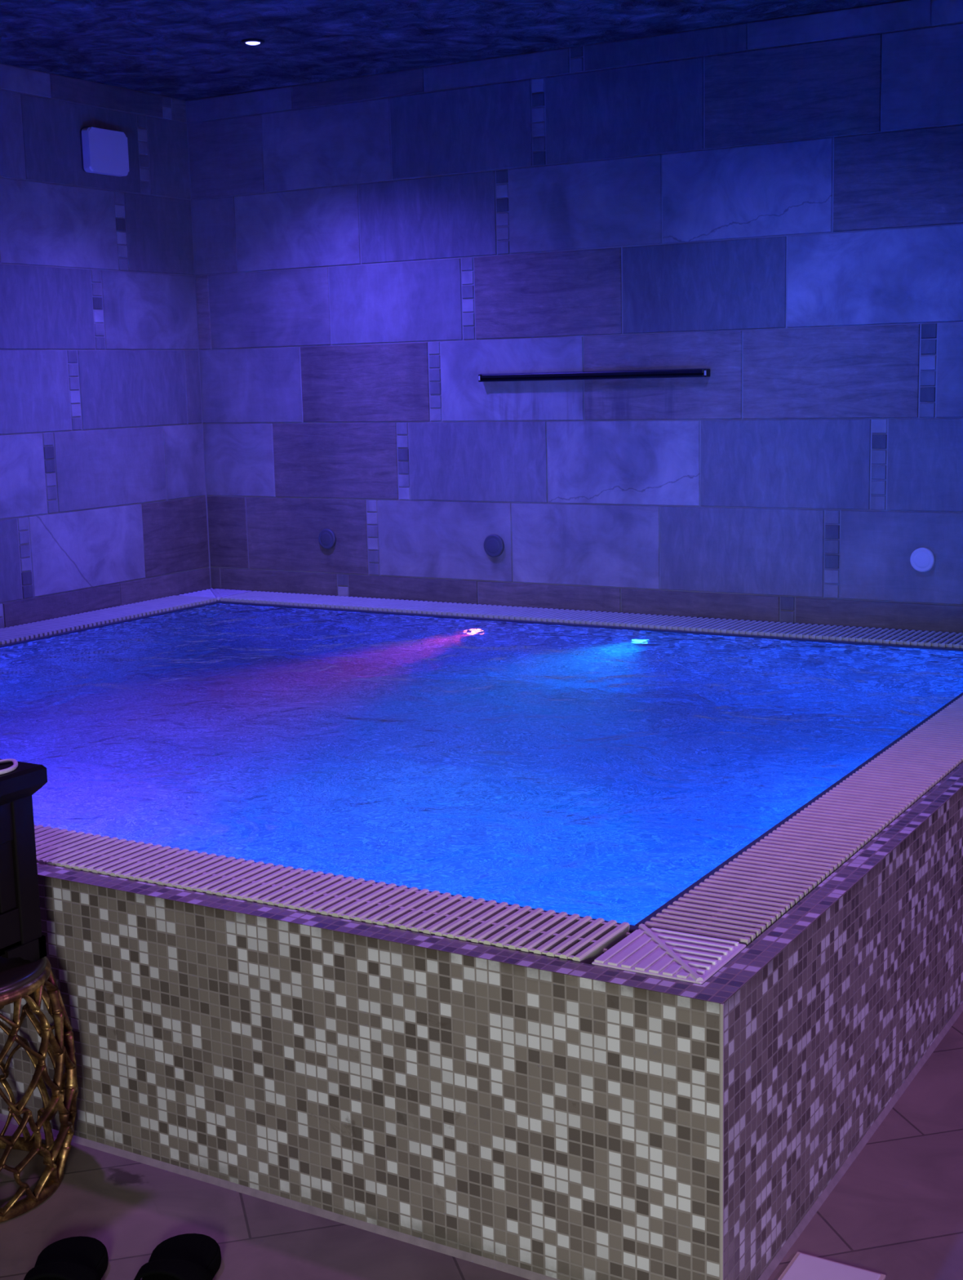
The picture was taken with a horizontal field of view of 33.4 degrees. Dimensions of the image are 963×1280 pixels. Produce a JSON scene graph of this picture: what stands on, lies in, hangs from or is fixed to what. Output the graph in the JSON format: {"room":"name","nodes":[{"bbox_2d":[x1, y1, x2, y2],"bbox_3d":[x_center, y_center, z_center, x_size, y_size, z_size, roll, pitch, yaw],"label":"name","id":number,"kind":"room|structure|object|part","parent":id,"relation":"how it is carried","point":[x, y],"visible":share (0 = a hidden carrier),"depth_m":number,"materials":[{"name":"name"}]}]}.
{"room":"indoor spa pool","nodes":[
{"label":"indoor spa pool","id":0,"kind":"room"},
{"bbox_2d":[0,63,210,628],"bbox_3d":[-2.923,-0.445,3.864,0.121,2.492,6.967,4,11,30],"label":"wall","id":1,"kind":"structure","parent":0,"point":[103,495],"depth_m":6.13,"materials":[{"name":"tile"}]},
{"bbox_2d":[80,127,128,177],"bbox_3d":[-1.428,-1.848,6.082,0.045,0.161,0.209,4,11,30],"label":"wall box","id":2,"kind":"object","parent":1,"relation":"attached to","point":[103,151],"visible":1,"depth_m":6.05,"materials":[{"name":"grey plastic"}]},
{"bbox_3d":[-1.443,-1.848,6.090,0.012,0.156,0.204,4,11,30],"label":"plate","id":3,"kind":"part","parent":2,"relation":"part of","materials":[{"name":"grey plastic"}]},
{"bbox_2d":[0,0,905,100],"bbox_3d":[-0.227,-1.526,2.058,6.453,0.100,6.967,4,11,30],"label":"ceiling","id":4,"kind":"structure","parent":0,"point":[184,50],"depth_m":5.27,"materials":[{"name":"paint"}]},
{"bbox_2d":[240,38,264,45],"bbox_3d":[-0.768,-2.004,5.386,0.080,0.011,0.080,4,11,30],"label":"recessed light","id":5,"kind":"object","parent":4,"relation":"in","point":[251,42],"visible":1,"depth_m":5.37,"materials":[{"name":"metal"}]},
{"bbox_2d":[0,1011,962,1279],"bbox_3d":[-0.166,1.031,2.479,6.453,0.100,6.967,4,11,30],"label":"floor","id":6,"kind":"structure","parent":0,"point":[896,1212],"depth_m":2.64,"materials":[{"name":"brown tile"}]},
{"bbox_2d":[0,955,78,1222],"bbox_3d":[-0.884,0.749,2.746,0.373,0.401,0.374,4,11,30],"label":"garden stool","id":7,"kind":"object","parent":6,"relation":"on","point":[20,979],"visible":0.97,"depth_m":2.71,"materials":[{"name":"gold metal"}]},
{"bbox_2d":[0,758,47,962],"bbox_3d":[-0.892,0.381,2.685,0.240,0.343,0.240,4,11,30],"label":"lantern","id":8,"kind":"object","parent":7,"relation":"on","point":[21,937],"visible":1,"depth_m":2.69,"materials":[{"name":"black wood"}]},
{"bbox_3d":[-0.817,0.307,2.626,0.016,0.070,0.124,4,11,30],"label":"rail","id":9,"kind":"part","parent":8,"relation":"part of","materials":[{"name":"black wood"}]},
{"bbox_3d":[-0.879,0.215,2.663,0.210,0.008,0.108,-2,9,-1],"label":"rope handle","id":10,"kind":"part","parent":8,"relation":"part of","materials":[{"name":"white fabric"}]},
{"bbox_3d":[-0.812,0.493,2.657,0.016,0.070,0.124,4,11,30],"label":"rail","id":11,"kind":"part","parent":8,"relation":"part of","materials":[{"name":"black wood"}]},
{"bbox_3d":[-0.783,0.391,2.715,0.045,0.266,0.045,4,11,30],"label":"post","id":12,"kind":"part","parent":8,"relation":"part of","materials":[{"name":"black wood"}]},
{"bbox_3d":[-0.888,0.563,2.715,0.296,0.024,0.296,4,11,30],"label":"seat plate","id":13,"kind":"part","parent":7,"relation":"part of","materials":[{"name":"brown metal"}]},
{"bbox_2d":[23,1235,108,1279],"bbox_3d":[-0.641,0.968,2.415,0.119,0.068,0.293,-1,9,1],"label":"slipper","id":14,"kind":"object","parent":6,"relation":"on","point":[78,1257],"visible":1,"depth_m":2.48,"materials":[{"name":"black rubber"}]},
{"bbox_2d":[133,1233,221,1279],"bbox_3d":[-0.473,0.963,2.417,0.119,0.068,0.293,0,9,7],"label":"slipper","id":15,"kind":"object","parent":6,"relation":"on","point":[186,1256],"visible":1,"depth_m":2.48,"materials":[{"name":"black rubber"}]},
{"bbox_2d":[0,600,962,1279],"bbox_3d":[-0.390,0.673,4.588,3.626,1.068,3.240,4,11,30],"label":"plunge pool","id":16,"kind":"object","parent":6,"relation":"on","point":[526,1115],"visible":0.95,"depth_m":2.57,"materials":[{"name":"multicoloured tile"}]},
{"bbox_2d":[0,595,216,644],"bbox_3d":[-1.867,0.045,5.377,0.223,0.026,2.767,4,11,30],"label":"grating","id":17,"kind":"object","parent":16,"relation":"on","point":[11,634],"visible":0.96,"depth_m":6.03,"materials":[{"name":"beige plastic"}]},
{"bbox_2d":[177,587,251,600],"bbox_3d":[-1.106,-0.190,6.648,0.229,0.016,0.229,4,11,30],"label":"plate","id":18,"kind":"object","parent":16,"relation":"on","point":[217,593],"visible":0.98,"depth_m":6.63,"materials":[{"name":"plastic"}]},
{"bbox_2d":[34,823,631,964],"bbox_3d":[-1.263,0.369,3.322,3.386,0.026,0.173,4,11,30],"label":"grating","id":19,"kind":"object","parent":16,"relation":"on","point":[562,935],"visible":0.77,"depth_m":2.71,"materials":[{"name":"beige plastic"}]},
{"bbox_3d":[-1.302,0.380,3.256,3.386,0.017,0.008,4,11,30],"label":"connecting rod","id":20,"kind":"part","parent":19,"relation":"part of","materials":[{"name":"beige plastic"}]},
{"bbox_2d":[0,602,962,925],"bbox_3d":[-0.407,0.154,4.517,3.125,0.001,2.739,4,11,30],"label":"pool water","id":21,"kind":"object","parent":16,"relation":"in","point":[596,772],"visible":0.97,"depth_m":3.94,"materials":[{"name":"blue liquid"}]},
{"bbox_2d":[220,591,962,648],"bbox_3d":[0.436,-0.071,5.748,3.344,0.026,0.223,4,11,30],"label":"grating","id":22,"kind":"object","parent":16,"relation":"on","point":[939,639],"visible":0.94,"depth_m":5.69,"materials":[{"name":"beige plastic"}]},
{"bbox_3d":[0.433,-0.071,5.745,3.344,0.017,0.008,4,11,30],"label":"connecting rod","id":23,"kind":"part","parent":22,"relation":"part of","materials":[{"name":"beige plastic"}]},
{"bbox_3d":[0.486,-0.087,5.833,3.344,0.017,0.008,4,11,30],"label":"connecting rod","id":24,"kind":"part","parent":22,"relation":"part of","materials":[{"name":"beige plastic"}]},
{"bbox_2d":[591,923,746,984],"bbox_3d":[0.283,0.473,2.417,0.180,0.016,0.180,4,11,30],"label":"drain grate","id":25,"kind":"object","parent":16,"relation":"on","point":[656,952],"visible":1,"depth_m":2.40,"materials":[{"name":"plastic"}]},
{"bbox_3d":[0.340,0.750,2.265,0.005,0.499,0.005,4,11,30],"label":"corner trim","id":26,"kind":"part","parent":16,"relation":"part of","materials":[{"name":"metal"}]},
{"bbox_2d":[644,695,962,946],"bbox_3d":[1.034,0.256,3.672,0.173,0.026,2.776,4,11,30],"label":"grating","id":27,"kind":"object","parent":16,"relation":"on","point":[739,903],"visible":0.95,"depth_m":2.96,"materials":[{"name":"beige plastic"}]},
{"bbox_2d":[777,1251,885,1279],"bbox_3d":[0.519,0.973,2.414,0.140,0.010,0.140,4,11,30],"label":"floor drain","id":28,"kind":"object","parent":6,"relation":"on","point":[803,1266],"visible":1,"depth_m":2.45,"materials":[{"name":"white plastic"}]},
{"bbox_2d":[186,0,962,634],"bbox_3d":[1.550,-0.766,5.167,6.433,2.492,0.121,4,11,30],"label":"wall","id":29,"kind":"structure","parent":0,"point":[774,207],"depth_m":5.70,"materials":[{"name":"tile"}]},
{"bbox_2d":[318,528,336,549],"bbox_3d":[-0.621,-0.406,6.453,0.082,0.082,0.016,4,11,30],"label":"disc","id":30,"kind":"object","parent":29,"relation":"attached to","point":[326,537],"visible":1,"depth_m":6.45,"materials":[{"name":"grey plastic"}]},
{"bbox_2d":[484,534,504,557],"bbox_3d":[0.046,-0.356,6.062,0.086,0.086,0.016,4,11,30],"label":"disc","id":31,"kind":"object","parent":29,"relation":"attached to","point":[494,545],"visible":1,"depth_m":6.05,"materials":[{"name":"grey plastic"}]},
{"bbox_2d":[478,368,710,382],"bbox_3d":[0.388,-0.946,5.740,0.911,0.028,0.036,4,11,30],"label":"spout","id":32,"kind":"object","parent":29,"relation":"attached to","point":[684,373],"visible":1,"depth_m":5.71,"materials":[{"name":"metal"}]},
{"bbox_2d":[910,547,935,572],"bbox_3d":[1.442,-0.262,5.245,0.080,0.080,0.016,4,11,30],"label":"disc","id":33,"kind":"object","parent":29,"relation":"attached to","point":[922,559],"visible":1,"depth_m":5.24,"materials":[{"name":"plastic"}]}
]}

